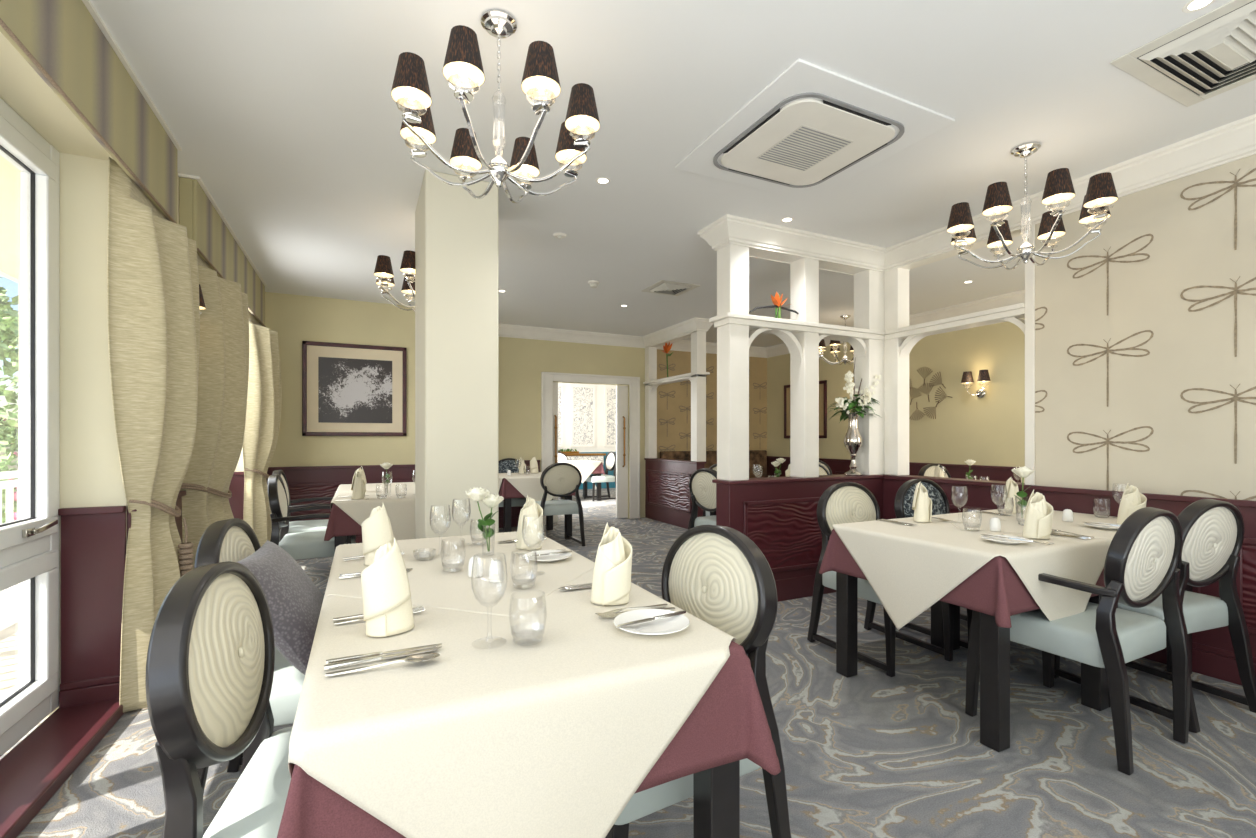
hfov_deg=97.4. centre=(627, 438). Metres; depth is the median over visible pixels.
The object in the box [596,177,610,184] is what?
recessed light
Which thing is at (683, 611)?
table knife
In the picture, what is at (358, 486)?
folded napkin
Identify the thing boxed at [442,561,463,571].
tumbler
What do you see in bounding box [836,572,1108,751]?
dining table
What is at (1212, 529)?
dining chair
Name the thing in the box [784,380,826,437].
framed picture
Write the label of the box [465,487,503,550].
bud vase
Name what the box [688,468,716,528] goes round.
dining chair
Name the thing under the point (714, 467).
dining chair
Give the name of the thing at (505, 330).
crown molding
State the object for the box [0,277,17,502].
shrub
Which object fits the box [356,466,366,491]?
folded napkin
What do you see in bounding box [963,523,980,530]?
tumbler
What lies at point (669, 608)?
fork
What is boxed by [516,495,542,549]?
folded napkin
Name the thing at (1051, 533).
table knife
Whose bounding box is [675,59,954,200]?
air conditioner
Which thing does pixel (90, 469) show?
wall
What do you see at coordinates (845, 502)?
dining chair
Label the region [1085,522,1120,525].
table knife
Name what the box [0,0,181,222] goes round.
pelmet
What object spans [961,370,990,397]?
wall sconce
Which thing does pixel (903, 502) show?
dining chair
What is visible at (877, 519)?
table knife
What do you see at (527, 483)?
tablecloth
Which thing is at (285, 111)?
ceiling
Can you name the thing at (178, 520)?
trim
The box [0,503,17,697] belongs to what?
ground
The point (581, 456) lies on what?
console table
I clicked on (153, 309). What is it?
curtain
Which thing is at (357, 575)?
table knife
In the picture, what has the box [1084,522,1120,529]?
plate
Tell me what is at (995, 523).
shaker
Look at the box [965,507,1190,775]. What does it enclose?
armchair
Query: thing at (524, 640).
tumbler
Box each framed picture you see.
[302,341,406,435]
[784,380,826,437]
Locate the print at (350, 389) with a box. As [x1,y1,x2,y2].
[318,357,391,422]
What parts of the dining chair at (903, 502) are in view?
frame, floor rail, floor rail, leg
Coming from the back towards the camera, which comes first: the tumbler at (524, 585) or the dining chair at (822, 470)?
the dining chair at (822, 470)
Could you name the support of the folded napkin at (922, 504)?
on the tablecloth at (909, 568)
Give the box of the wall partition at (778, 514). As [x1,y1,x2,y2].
[698,214,1034,601]
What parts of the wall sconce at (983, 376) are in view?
lamp shade, plate, lamp shade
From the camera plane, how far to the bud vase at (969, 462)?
4.88 m
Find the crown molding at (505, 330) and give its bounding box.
[499,324,644,347]
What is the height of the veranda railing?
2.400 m
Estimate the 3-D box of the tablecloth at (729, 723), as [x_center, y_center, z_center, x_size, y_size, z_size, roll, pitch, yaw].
[-0.331,0.572,1.452,0.935,0.251,1.112,0,0,-26]
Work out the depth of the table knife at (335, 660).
1.11 m
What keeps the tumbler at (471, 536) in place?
on the tablecloth at (430, 585)
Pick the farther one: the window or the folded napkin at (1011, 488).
the folded napkin at (1011, 488)
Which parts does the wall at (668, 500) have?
post, rippled panel, moulding, rail, cornice, post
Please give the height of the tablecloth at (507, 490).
0.253 m
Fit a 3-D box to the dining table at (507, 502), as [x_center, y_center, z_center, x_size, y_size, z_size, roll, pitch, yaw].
[-1.198,0.825,6.749,0.810,0.750,0.810,0,0,-26]
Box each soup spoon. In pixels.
[325,653,439,675]
[1052,529,1093,537]
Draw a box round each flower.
[662,342,672,376]
[749,292,798,317]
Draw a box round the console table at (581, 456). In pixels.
[565,453,605,488]
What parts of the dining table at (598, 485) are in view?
leg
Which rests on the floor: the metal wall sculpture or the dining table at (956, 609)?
the dining table at (956, 609)
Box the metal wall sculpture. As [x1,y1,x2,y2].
[909,367,951,419]
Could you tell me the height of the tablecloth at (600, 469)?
0.252 m
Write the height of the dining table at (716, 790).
0.750 m
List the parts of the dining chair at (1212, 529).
leg, floor rail, seat, leg, floor rail, frame, leg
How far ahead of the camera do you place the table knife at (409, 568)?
1.76 m
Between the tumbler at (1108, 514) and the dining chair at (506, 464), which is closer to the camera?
the tumbler at (1108, 514)
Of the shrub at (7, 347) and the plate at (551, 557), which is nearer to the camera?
the plate at (551, 557)
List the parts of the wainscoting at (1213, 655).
moulding, rippled panel, moulding, moulding, rippled panel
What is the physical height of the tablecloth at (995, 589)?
0.251 m
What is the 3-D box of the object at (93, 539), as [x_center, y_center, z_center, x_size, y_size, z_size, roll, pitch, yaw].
[-2.334,0.750,2.408,0.215,0.900,0.035,0,0,-26]
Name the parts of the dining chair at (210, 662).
leg, frame, seat, leg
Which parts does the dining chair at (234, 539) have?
leg, frame, leg, seat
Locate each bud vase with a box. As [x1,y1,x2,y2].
[380,463,392,492]
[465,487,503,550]
[771,458,785,476]
[965,459,975,478]
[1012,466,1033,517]
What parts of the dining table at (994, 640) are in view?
leg, leg, leg, leg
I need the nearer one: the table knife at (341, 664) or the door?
the table knife at (341, 664)
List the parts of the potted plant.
planter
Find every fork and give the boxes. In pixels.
[333,606,422,619]
[334,607,424,623]
[514,549,565,553]
[595,604,667,615]
[601,607,674,617]
[1002,534,1053,543]
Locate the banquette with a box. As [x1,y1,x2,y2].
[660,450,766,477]
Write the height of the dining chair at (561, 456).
0.941 m
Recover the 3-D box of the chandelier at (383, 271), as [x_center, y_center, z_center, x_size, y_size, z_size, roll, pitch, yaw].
[-1.457,-1.226,4.016,0.725,0.589,0.725,0,0,-31]
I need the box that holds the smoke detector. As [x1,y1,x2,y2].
[588,280,598,287]
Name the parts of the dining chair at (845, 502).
leg, frame, floor rail, seat, leg, leg, floor rail, leg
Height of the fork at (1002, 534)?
0.009 m
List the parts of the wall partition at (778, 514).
post, rippled panel, post, moulding, cornice, rail, post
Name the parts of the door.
sliding panel, pull handle, sliding panel, pull handle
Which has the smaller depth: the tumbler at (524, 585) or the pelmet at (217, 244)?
the tumbler at (524, 585)
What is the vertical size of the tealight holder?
0.030 m
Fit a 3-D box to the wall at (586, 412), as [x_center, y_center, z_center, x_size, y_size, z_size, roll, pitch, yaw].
[-1.521,-0.160,12.836,4.200,2.720,0.150,0,0,-26]
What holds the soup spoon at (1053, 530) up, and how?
on the tablecloth at (1009, 524)
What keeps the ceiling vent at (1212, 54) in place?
in the ceiling
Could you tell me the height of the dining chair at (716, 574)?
0.941 m
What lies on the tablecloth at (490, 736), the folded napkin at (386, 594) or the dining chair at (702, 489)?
the folded napkin at (386, 594)
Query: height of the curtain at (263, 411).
2.348 m
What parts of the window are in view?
sash, sash, handle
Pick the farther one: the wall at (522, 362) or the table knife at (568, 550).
the wall at (522, 362)
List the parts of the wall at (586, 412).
ornament panel, moulding, ornament panel, moulding, moulding, ornament panel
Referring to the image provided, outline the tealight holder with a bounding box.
[413,548,435,559]
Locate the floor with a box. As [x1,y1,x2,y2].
[0,488,1255,837]
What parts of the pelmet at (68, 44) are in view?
trim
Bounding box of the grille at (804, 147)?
[756,125,853,170]
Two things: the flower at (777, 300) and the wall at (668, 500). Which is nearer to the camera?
the flower at (777, 300)
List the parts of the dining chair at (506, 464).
seat, frame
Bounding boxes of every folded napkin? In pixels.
[351,470,365,498]
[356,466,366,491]
[361,503,393,565]
[361,537,413,636]
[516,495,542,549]
[518,456,525,473]
[530,457,538,472]
[591,522,631,605]
[785,464,789,476]
[912,481,931,521]
[934,465,943,476]
[1003,477,1021,512]
[1022,490,1052,538]
[1117,484,1146,523]
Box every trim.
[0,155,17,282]
[0,699,124,837]
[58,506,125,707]
[127,490,185,541]
[228,472,244,519]
[266,464,414,542]
[657,290,1024,357]
[767,456,1020,482]
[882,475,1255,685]
[884,114,1255,271]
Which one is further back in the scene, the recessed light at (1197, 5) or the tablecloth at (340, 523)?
the tablecloth at (340, 523)
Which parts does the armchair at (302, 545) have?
leg, frame, leg, armrest, armrest, seat, leg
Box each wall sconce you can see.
[199,284,205,314]
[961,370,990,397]
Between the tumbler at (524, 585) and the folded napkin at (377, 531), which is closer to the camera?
the tumbler at (524, 585)
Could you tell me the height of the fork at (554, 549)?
0.009 m
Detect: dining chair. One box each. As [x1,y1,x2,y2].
[145,561,292,837]
[194,518,304,793]
[499,458,526,506]
[536,462,584,546]
[558,452,568,460]
[584,452,615,500]
[605,525,790,837]
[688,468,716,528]
[703,464,716,515]
[807,482,952,676]
[819,460,831,474]
[819,464,829,474]
[894,478,972,648]
[918,463,950,477]
[1054,499,1255,732]
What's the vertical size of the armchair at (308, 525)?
0.940 m
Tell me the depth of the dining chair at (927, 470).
5.72 m
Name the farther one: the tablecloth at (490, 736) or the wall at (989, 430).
the wall at (989, 430)
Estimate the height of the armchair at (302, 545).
0.940 m
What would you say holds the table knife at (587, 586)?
on the tablecloth at (490, 736)
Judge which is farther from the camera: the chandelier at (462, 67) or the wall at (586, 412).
the wall at (586, 412)
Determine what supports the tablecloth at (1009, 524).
on the tablecloth at (1099, 582)
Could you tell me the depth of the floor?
2.07 m
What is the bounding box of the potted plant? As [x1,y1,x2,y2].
[558,449,578,453]
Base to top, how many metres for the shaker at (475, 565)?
0.065 m
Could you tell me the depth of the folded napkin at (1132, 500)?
2.77 m
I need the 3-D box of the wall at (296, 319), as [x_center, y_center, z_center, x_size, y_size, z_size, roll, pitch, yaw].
[-3.064,-0.160,6.477,2.000,2.720,0.730,0,0,-26]
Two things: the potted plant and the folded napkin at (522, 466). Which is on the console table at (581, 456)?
the potted plant
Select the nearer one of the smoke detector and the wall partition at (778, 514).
the wall partition at (778, 514)
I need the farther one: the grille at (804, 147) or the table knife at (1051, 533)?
the grille at (804, 147)
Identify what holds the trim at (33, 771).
attached to the wall at (90, 469)
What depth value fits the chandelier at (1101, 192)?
2.81 m
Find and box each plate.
[523,550,571,561]
[614,609,689,634]
[981,535,1029,543]
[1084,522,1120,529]
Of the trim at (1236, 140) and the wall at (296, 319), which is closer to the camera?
the trim at (1236, 140)
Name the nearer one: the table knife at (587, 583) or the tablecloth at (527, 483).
the table knife at (587, 583)
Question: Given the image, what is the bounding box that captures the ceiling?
[90,0,1255,347]
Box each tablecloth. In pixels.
[277,640,780,837]
[288,569,735,837]
[324,503,361,540]
[324,531,594,616]
[330,492,414,539]
[336,482,414,493]
[499,472,564,501]
[499,478,574,500]
[558,460,601,482]
[591,462,604,474]
[819,529,1104,627]
[832,515,1112,629]
[939,507,1116,537]
[1090,570,1102,596]
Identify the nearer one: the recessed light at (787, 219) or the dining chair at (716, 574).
the dining chair at (716, 574)
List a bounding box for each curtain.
[107,157,199,712]
[180,253,248,568]
[242,311,280,545]
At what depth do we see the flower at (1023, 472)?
2.92 m
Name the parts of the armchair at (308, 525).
frame, seat, armrest, armrest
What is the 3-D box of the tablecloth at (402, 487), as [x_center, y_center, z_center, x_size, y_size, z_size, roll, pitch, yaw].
[-2.125,0.645,4.921,0.896,0.409,1.264,0,0,-23]
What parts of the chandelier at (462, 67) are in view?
lamp shade, drip plate, bulb, lamp shade, drip plate, bulb, arm, arm, lamp shade, drip plate, bulb, lamp shade, drip plate, bulb, arm, arm, glass stem, chain, arm, arm, bulb, lamp shade, drip plate, lamp shade, drip plate, bulb, arm, arm, lamp shade, drip plate, bulb, lamp shade, drip plate, bulb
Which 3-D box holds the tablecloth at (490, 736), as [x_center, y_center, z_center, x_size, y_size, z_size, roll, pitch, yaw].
[-0.367,0.669,1.540,0.892,0.454,1.266,0,0,-23]
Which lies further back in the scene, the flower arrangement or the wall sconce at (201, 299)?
the flower arrangement
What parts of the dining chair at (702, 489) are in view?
leg, frame, seat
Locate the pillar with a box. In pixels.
[415,170,498,538]
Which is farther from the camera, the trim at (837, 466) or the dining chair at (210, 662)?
the trim at (837, 466)
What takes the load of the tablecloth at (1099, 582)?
on the dining table at (956, 609)
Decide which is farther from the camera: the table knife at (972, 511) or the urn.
the urn
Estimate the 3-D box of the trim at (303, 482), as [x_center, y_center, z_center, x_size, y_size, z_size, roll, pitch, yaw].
[-2.928,0.750,6.118,1.865,0.900,0.035,0,0,-26]
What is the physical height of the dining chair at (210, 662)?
0.941 m
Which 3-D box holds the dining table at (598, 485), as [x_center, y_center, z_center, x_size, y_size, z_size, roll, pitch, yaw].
[-1.048,0.825,10.817,0.810,0.750,0.810,0,0,-26]
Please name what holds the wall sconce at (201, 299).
attached to the wall at (90, 469)
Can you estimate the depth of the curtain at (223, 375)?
3.26 m
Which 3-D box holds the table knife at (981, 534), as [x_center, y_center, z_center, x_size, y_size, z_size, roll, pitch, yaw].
[1.600,0.420,2.334,0.018,0.005,0.198,0,0,-33]
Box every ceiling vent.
[642,280,699,295]
[1110,0,1255,106]
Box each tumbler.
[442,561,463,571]
[471,536,486,544]
[511,627,543,645]
[512,575,535,588]
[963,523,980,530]
[998,509,1012,515]
[1093,511,1109,517]
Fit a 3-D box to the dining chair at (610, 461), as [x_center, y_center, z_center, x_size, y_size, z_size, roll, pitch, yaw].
[-0.521,0.732,10.849,0.587,0.941,0.510,0,0,-26]
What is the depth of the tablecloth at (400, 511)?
3.97 m
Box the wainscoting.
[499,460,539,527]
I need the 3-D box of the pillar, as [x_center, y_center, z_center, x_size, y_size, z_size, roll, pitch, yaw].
[-1.098,-0.160,3.495,0.415,2.720,0.650,0,0,-26]
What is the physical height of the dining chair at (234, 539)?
0.941 m
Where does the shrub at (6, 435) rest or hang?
on the ground
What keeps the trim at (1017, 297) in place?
attached to the wall at (989, 430)
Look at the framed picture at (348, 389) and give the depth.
6.07 m
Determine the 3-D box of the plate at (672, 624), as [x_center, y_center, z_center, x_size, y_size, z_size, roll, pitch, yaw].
[0.055,0.430,1.281,0.176,0.015,0.176,0,0,-26]
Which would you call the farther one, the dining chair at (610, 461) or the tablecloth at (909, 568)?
the dining chair at (610, 461)
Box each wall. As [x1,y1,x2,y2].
[0,32,243,719]
[265,292,414,466]
[499,337,644,518]
[558,383,615,488]
[642,317,713,528]
[657,349,766,457]
[767,318,1024,466]
[1035,154,1255,500]
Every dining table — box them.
[335,536,346,548]
[503,496,571,539]
[560,474,600,500]
[693,760,739,837]
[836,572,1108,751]
[953,584,1191,706]
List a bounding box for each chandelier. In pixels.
[374,250,415,311]
[391,9,599,202]
[819,315,853,364]
[947,142,1117,269]
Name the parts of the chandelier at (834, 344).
lamp shade, lamp shade, lamp shade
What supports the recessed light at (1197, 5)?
in the ceiling
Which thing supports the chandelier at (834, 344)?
hanging from the ceiling
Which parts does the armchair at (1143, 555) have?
leg, leg, armrest, seat, leg, frame, leg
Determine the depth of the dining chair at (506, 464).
7.27 m
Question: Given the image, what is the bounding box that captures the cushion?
[238,540,323,674]
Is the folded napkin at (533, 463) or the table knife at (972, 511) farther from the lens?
the folded napkin at (533, 463)
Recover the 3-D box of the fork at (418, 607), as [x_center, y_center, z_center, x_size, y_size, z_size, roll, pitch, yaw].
[-0.617,0.432,1.369,0.203,0.009,0.023,0,0,-24]
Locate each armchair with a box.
[268,474,355,559]
[272,470,332,533]
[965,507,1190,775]
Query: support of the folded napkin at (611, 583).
on the tablecloth at (490, 736)
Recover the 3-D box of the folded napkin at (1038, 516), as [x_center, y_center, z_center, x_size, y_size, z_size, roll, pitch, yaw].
[1.805,0.332,2.433,0.111,0.212,0.094,0,0,5]
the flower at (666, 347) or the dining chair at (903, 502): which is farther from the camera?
the flower at (666, 347)
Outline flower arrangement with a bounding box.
[829,357,881,422]
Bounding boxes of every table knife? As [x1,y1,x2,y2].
[324,646,441,668]
[326,643,441,663]
[339,569,411,578]
[340,568,412,575]
[522,550,571,557]
[558,583,591,588]
[559,585,591,590]
[616,610,685,627]
[877,519,912,524]
[972,511,1010,515]
[981,534,1033,541]
[1051,533,1086,538]
[1053,533,1090,538]
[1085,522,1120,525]
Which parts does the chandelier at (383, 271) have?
lamp shade, lamp shade, arm, arm, lamp shade, lamp shade, arm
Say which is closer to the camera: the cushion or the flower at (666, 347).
the cushion
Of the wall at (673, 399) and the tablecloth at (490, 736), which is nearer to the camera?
the tablecloth at (490, 736)
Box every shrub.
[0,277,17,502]
[0,291,17,523]
[0,416,17,517]
[0,470,16,522]
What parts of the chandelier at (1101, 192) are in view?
lamp shade, lamp shade, arm, arm, drip plate, lamp shade, bulb, lamp shade, arm, arm, chain, glass stem, arm, arm, lamp shade, drip plate, bulb, lamp shade, arm, arm, lamp shade, bulb, lamp shade, drip plate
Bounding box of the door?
[541,372,639,524]
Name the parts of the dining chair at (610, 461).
leg, leg, floor rail, seat, floor rail, leg, frame, leg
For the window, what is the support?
in the wall at (90, 469)
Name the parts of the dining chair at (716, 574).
leg, seat, frame, leg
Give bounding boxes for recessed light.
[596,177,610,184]
[781,217,793,222]
[1182,0,1215,12]
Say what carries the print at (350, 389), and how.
attached to the framed picture at (348, 389)
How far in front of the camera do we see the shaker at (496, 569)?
1.68 m
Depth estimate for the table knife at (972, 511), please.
3.22 m
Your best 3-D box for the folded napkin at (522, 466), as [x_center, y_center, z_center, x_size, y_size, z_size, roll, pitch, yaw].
[-1.326,0.333,6.913,0.094,0.212,0.111,0,0,-12]
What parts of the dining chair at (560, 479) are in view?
leg, seat, frame, floor rail, leg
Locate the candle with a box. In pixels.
[419,550,429,557]
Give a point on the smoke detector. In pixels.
(593, 283)
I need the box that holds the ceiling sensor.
[553,233,566,238]
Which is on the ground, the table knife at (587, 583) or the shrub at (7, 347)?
the shrub at (7, 347)
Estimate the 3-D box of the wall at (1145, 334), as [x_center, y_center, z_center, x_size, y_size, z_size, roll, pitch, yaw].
[3.662,-0.160,1.470,0.145,2.720,4.670,0,0,-26]
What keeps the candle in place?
on the tealight holder
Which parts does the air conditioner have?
panel, slot trim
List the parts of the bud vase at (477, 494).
rose stem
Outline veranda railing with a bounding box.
[0,470,17,597]
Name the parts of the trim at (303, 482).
rippled panel, moulding, moulding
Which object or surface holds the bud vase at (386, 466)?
on the tablecloth at (400, 511)
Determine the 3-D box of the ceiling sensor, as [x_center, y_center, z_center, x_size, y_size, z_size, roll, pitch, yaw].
[-0.509,-1.508,4.128,0.100,0.036,0.100,0,0,-26]
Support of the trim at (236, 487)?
attached to the wall at (90, 469)
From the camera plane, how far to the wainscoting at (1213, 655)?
2.93 m
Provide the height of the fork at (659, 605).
0.009 m
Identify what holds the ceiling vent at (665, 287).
in the ceiling
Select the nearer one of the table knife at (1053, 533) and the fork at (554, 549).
the fork at (554, 549)
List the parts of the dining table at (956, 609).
leg, leg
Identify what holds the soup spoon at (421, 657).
on the tablecloth at (490, 736)
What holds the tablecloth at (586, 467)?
on the tablecloth at (600, 469)
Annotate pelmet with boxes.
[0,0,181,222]
[178,173,266,326]
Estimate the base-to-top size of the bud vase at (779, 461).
0.257 m
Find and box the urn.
[844,413,862,475]
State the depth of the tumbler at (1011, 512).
3.14 m
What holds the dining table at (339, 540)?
on the floor
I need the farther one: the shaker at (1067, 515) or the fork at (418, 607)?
the shaker at (1067, 515)
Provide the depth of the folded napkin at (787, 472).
5.27 m
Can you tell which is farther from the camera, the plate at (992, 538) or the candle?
the plate at (992, 538)
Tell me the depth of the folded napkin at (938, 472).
4.81 m
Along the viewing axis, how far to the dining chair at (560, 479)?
6.08 m
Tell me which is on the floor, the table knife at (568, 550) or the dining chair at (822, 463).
the dining chair at (822, 463)
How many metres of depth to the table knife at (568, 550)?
2.01 m
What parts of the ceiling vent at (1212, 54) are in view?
plate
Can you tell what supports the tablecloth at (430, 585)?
on the tablecloth
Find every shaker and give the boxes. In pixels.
[468,555,482,577]
[489,560,503,582]
[989,517,1000,530]
[1062,509,1072,521]
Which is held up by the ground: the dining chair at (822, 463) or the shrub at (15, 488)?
the shrub at (15, 488)
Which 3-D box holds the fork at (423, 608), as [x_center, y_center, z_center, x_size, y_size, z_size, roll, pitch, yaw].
[-0.603,0.432,1.347,0.203,0.009,0.023,0,0,-29]
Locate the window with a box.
[0,97,59,756]
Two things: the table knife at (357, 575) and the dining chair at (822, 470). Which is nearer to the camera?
the table knife at (357, 575)
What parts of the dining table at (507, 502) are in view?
leg, leg, leg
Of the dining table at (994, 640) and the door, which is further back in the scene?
the door
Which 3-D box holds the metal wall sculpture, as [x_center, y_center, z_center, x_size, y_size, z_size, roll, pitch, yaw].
[3.595,-0.540,6.771,0.035,0.660,0.779,0,0,-26]
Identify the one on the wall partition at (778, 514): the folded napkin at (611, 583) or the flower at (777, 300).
the flower at (777, 300)

